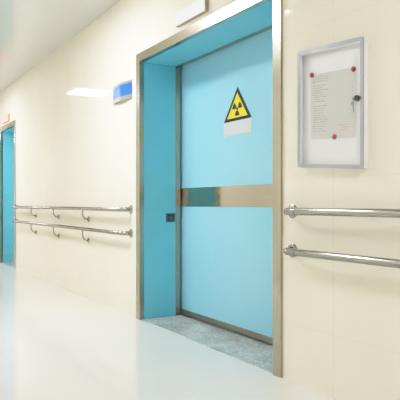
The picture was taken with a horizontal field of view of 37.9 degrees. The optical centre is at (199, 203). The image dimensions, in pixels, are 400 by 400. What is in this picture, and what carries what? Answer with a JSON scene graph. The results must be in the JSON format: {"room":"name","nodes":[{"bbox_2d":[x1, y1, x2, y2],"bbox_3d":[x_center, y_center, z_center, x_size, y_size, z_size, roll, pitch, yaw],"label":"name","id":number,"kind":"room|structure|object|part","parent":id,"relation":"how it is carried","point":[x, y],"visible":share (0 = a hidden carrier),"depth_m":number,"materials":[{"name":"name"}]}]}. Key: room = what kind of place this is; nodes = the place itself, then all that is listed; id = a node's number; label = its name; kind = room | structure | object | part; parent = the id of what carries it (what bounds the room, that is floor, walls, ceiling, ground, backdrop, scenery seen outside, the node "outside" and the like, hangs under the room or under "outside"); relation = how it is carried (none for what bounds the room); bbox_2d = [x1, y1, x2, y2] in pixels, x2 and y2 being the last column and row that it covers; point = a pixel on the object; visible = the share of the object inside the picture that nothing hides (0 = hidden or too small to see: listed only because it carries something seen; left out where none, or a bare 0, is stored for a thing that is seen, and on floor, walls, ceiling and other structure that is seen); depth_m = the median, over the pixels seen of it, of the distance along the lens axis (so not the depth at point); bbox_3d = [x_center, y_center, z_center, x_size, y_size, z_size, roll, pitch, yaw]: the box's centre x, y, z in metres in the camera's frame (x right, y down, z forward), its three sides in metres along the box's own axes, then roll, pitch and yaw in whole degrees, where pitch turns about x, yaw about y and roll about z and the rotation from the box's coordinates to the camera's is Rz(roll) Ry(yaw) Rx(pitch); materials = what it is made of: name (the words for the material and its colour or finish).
{"room":"hospital corridor","nodes":[
{"label":"hospital corridor","id":0,"kind":"room"},
{"bbox_2d":[0,0,120,92],"bbox_3d":[-2.541,-1.795,6.046,2.870,0.100,23.300,0,0,-30],"label":"ceiling","id":1,"kind":"structure","parent":0,"point":[31,31],"depth_m":5.74,"materials":[{"name":"white paint"}]},
{"bbox_2d":[0,263,335,399],"bbox_3d":[-2.308,0.985,6.183,3.410,0.120,23.300,0,0,-30],"label":"floor","id":2,"kind":"structure","parent":0,"point":[57,342],"depth_m":3.46,"materials":[{"name":"tile"}]},
{"bbox_2d":[2,262,13,267],"bbox_3d":[-2.728,0.923,8.849,0.362,0.003,0.909,0,0,-30],"label":"threshold","id":3,"kind":"object","parent":2,"relation":"on","point":[11,264],"visible":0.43,"depth_m":8.99,"materials":[{"name":"stone"}]},
{"bbox_2d":[141,315,272,372],"bbox_3d":[0.127,0.923,3.996,0.362,0.003,1.724,0,0,-30],"label":"threshold","id":4,"kind":"object","parent":2,"relation":"on","point":[253,352],"visible":0.79,"depth_m":3.96,"materials":[{"name":"stone"}]},
{"bbox_2d":[0,0,399,399],"bbox_3d":[-1.459,-0.410,6.683,0.360,2.670,23.000,0,0,-30],"label":"wall","id":5,"kind":"structure","parent":0,"point":[75,147],"depth_m":3.08,"materials":[{"name":"beige tile"}]},
{"bbox_2d":[2,114,9,123],"bbox_3d":[-2.921,-1.280,8.784,0.029,0.104,0.399,0,0,-30],"label":"sign box","id":6,"kind":"object","parent":5,"relation":"attached to","point":[6,118],"visible":1,"depth_m":8.76,"materials":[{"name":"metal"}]},
{"bbox_2d":[0,120,15,268],"bbox_3d":[-2.698,-0.251,8.866,0.465,2.352,1.528,0,0,-30],"label":"door","id":7,"kind":"structure","parent":5,"relation":"in","point":[8,131],"depth_m":9.18,"materials":[{"name":"metal"}]},
{"bbox_2d":[12,219,132,243],"bbox_3d":[-1.611,0.298,6.503,0.084,0.182,4.049,0,0,-30],"label":"handrail","id":8,"kind":"object","parent":5,"relation":"attached to","point":[129,233],"visible":1,"depth_m":5.68,"materials":[{"name":"silver metal"}]},
{"bbox_3d":[-1.616,0.244,6.501,0.070,0.037,4.012,0,0,-30],"label":"rail","id":9,"kind":"part","parent":8,"relation":"part of","materials":[{"name":"silver metal"}]},
{"bbox_2d":[12,205,132,221],"bbox_3d":[-1.611,0.095,6.503,0.084,0.169,4.049,0,0,-30],"label":"handrail","id":10,"kind":"object","parent":5,"relation":"attached to","point":[129,209],"visible":1,"depth_m":5.68,"materials":[{"name":"silver metal"}]},
{"bbox_3d":[-1.616,0.047,6.501,0.070,0.037,4.012,0,0,-30],"label":"rail","id":11,"kind":"part","parent":10,"relation":"part of","materials":[{"name":"silver metal"}]},
{"bbox_2d":[113,79,131,104],"bbox_3d":[-0.674,-0.946,4.954,0.038,0.151,0.404,0,0,-30],"label":"wall sign","id":12,"kind":"object","parent":5,"relation":"attached to","point":[122,91],"visible":1,"depth_m":4.89,"materials":[{"name":"plastic"}]},
{"bbox_3d":[-0.674,-1.010,4.954,0.038,0.022,0.404,0,0,-30],"label":"rail","id":13,"kind":"part","parent":12,"relation":"part of","materials":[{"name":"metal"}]},
{"bbox_3d":[-0.674,-0.886,4.954,0.038,0.032,0.404,0,0,-30],"label":"rail","id":14,"kind":"part","parent":12,"relation":"part of","materials":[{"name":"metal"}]},
{"bbox_2d":[175,0,207,27],"bbox_3d":[-0.060,-1.285,3.920,0.029,0.094,0.405,0,0,-30],"label":"sign box","id":15,"kind":"object","parent":5,"relation":"attached to","point":[198,8],"visible":1,"depth_m":3.90,"materials":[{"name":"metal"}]},
{"bbox_2d":[136,0,282,377],"bbox_3d":[0.156,-0.253,4.014,0.465,2.356,2.343,0,0,-30],"label":"door","id":16,"kind":"structure","parent":5,"relation":"in","point":[220,261],"depth_m":4.36,"materials":[{"name":"metal"}]},
{"bbox_2d":[166,213,174,221],"bbox_3d":[-0.240,0.115,4.775,0.080,0.073,0.010,0,0,-30],"label":"wall switch","id":17,"kind":"object","parent":16,"relation":"attached to","point":[170,217],"visible":1,"depth_m":4.77,"materials":[{"name":"plastic"}]},
{"bbox_3d":[-0.242,0.115,4.778,0.062,0.055,0.002,0,0,-30],"label":"recess plate","id":18,"kind":"part","parent":17,"relation":"part of","materials":[{"name":"plastic"}]},
{"bbox_2d":[224,87,250,122],"bbox_3d":[0.263,-0.709,4.127,0.005,0.236,0.346,0,0,-30],"label":"warning sign","id":19,"kind":"object","parent":16,"relation":"attached to","point":[238,110],"visible":1,"depth_m":4.12,"materials":[{"name":"yellow plastic"}]},
{"bbox_2d":[224,118,251,136],"bbox_3d":[0.264,-0.538,4.128,0.003,0.097,0.346,0,0,-30],"label":"label","id":20,"kind":"object","parent":16,"relation":"attached to","point":[245,125],"visible":1,"depth_m":4.11,"materials":[{"name":"white plastic"}]},
{"bbox_2d":[297,36,367,168],"bbox_3d":[0.612,-0.460,2.758,0.048,0.613,0.443,0,0,-30],"label":"notice board","id":21,"kind":"object","parent":5,"relation":"attached to","point":[347,153],"visible":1,"depth_m":2.75,"materials":[{"name":"metal"}]},
{"bbox_2d":[311,68,355,138],"bbox_3d":[0.629,-0.470,2.766,0.001,0.339,0.303,0,0,-30],"label":"paper notice","id":22,"kind":"object","parent":21,"relation":"attached to","point":[332,92],"visible":1,"depth_m":2.76,"materials":[{"name":"grey paper"}]},
{"bbox_2d":[283,243,399,268],"bbox_3d":[1.692,0.297,0.887,0.084,0.182,4.988,0,0,-30],"label":"handrail","id":23,"kind":"object","parent":5,"relation":"attached to","point":[291,250],"visible":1,"depth_m":2.61,"materials":[{"name":"silver metal"}]},
{"bbox_2d":[283,204,399,217],"bbox_3d":[1.692,0.086,0.887,0.084,0.169,4.988,0,0,-30],"label":"handrail","id":24,"kind":"object","parent":5,"relation":"attached to","point":[292,210],"visible":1,"depth_m":2.60,"materials":[{"name":"silver metal"}]}
]}

